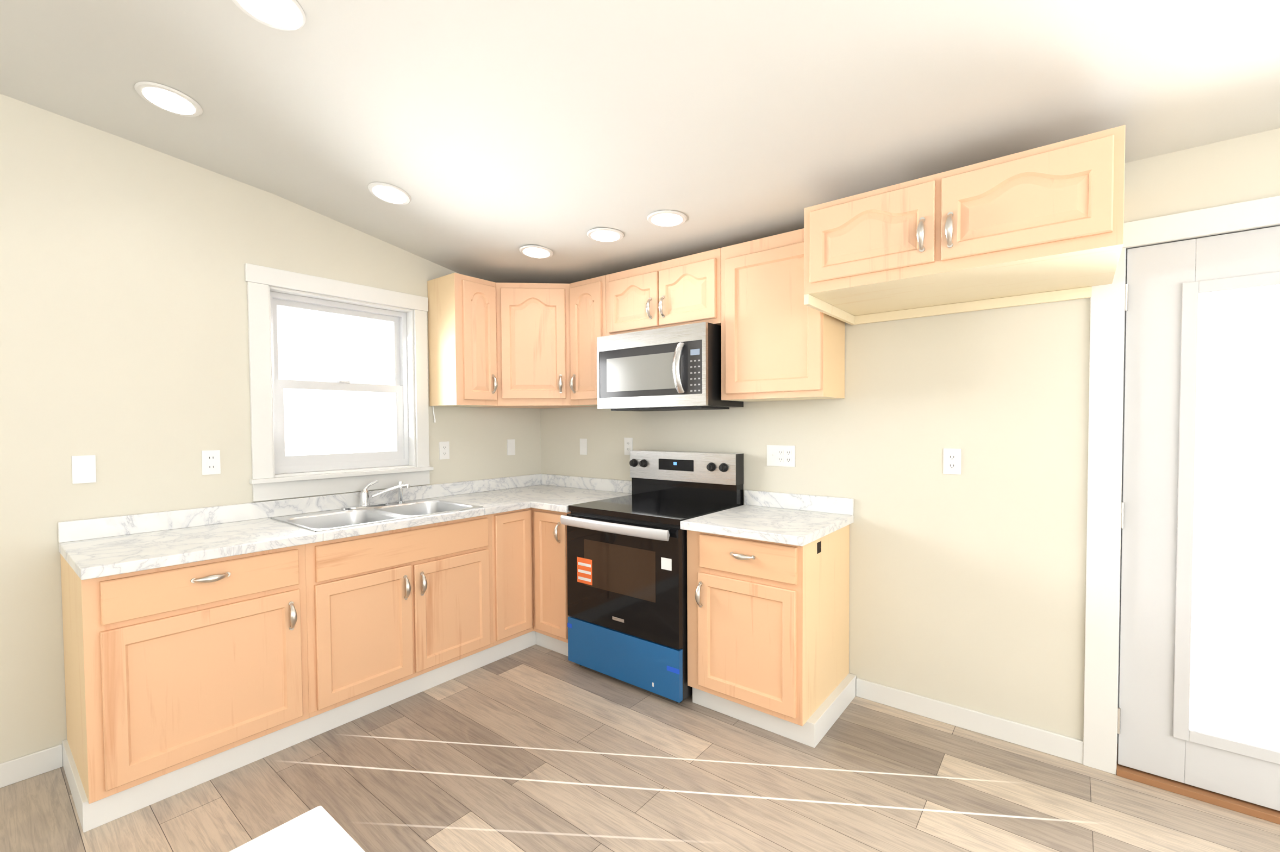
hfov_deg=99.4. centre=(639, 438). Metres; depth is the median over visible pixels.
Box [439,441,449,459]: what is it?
duplex electrical outlet
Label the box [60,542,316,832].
base cabinet
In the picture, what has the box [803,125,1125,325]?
upper cabinet
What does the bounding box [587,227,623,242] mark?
recessed light
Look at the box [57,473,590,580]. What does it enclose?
countertop
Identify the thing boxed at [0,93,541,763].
wall
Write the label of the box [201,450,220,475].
outlet
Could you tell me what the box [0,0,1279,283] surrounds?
ceiling
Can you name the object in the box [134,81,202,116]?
recessed light
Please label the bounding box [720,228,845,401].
upper cabinet
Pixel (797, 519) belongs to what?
countertop
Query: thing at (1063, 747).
baseboard
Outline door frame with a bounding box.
[1082,195,1279,824]
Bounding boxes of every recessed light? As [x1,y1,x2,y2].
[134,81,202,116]
[232,0,306,30]
[367,182,411,204]
[519,245,553,258]
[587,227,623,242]
[646,210,687,227]
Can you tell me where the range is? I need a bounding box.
[560,450,743,703]
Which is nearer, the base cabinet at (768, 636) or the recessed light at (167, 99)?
the recessed light at (167, 99)
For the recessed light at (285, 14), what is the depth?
1.60 m
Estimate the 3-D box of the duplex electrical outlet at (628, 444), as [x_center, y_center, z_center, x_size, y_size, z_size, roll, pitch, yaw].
[-0.078,0.055,3.633,0.070,0.115,0.007,1,2,39]
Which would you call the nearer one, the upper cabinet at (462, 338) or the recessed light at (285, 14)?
the recessed light at (285, 14)
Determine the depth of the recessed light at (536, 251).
3.14 m
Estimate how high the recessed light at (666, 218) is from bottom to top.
0.014 m
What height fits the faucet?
0.152 m
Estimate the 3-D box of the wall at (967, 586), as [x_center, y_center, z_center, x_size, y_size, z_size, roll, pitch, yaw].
[1.719,-0.217,2.323,6.600,3.050,0.200,1,2,39]
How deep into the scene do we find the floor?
2.04 m
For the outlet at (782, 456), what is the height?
0.115 m
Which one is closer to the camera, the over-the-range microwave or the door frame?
the door frame
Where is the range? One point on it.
(626, 562)
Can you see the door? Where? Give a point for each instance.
(1198, 704)
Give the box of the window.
[244,263,433,501]
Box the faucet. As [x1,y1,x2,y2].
[341,479,409,510]
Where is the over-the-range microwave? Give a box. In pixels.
[596,321,743,411]
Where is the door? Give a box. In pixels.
[1116,226,1279,811]
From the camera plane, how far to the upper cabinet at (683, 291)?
3.02 m
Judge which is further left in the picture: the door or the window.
the window
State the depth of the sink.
2.92 m
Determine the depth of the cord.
3.46 m
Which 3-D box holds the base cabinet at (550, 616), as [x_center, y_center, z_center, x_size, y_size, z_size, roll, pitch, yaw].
[-0.341,0.853,3.471,0.352,0.874,0.626,1,2,39]
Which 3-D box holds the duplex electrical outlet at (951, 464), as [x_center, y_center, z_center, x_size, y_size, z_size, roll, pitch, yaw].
[1.408,0.105,2.448,0.070,0.115,0.007,1,2,39]
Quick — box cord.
[432,406,435,422]
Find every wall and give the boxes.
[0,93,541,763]
[540,128,1279,740]
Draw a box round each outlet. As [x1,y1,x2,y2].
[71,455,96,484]
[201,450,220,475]
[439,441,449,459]
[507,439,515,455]
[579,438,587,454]
[623,437,632,454]
[766,445,795,467]
[943,448,961,474]
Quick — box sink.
[270,498,483,532]
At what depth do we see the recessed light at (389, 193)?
2.64 m
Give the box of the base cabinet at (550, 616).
[532,508,570,656]
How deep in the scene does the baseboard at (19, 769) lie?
2.14 m
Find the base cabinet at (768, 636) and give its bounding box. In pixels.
[687,524,856,748]
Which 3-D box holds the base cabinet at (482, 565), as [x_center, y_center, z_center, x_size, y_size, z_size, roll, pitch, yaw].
[-0.991,0.859,3.412,0.627,0.874,0.275,1,2,39]
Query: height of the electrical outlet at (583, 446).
0.115 m
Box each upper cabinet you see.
[427,272,497,407]
[475,282,594,408]
[569,275,606,406]
[606,247,721,335]
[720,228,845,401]
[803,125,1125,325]
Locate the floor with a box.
[0,644,1279,851]
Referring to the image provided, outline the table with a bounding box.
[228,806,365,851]
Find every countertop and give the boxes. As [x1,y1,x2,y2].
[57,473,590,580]
[531,477,632,513]
[680,490,853,546]
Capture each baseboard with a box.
[0,744,63,788]
[856,677,1083,764]
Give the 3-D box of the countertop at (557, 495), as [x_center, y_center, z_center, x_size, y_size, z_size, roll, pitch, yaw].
[-0.333,0.354,3.430,0.302,0.123,0.657,1,2,39]
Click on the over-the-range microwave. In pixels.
(675, 368)
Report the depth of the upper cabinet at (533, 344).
3.49 m
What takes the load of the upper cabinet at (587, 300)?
attached to the wall at (967, 586)

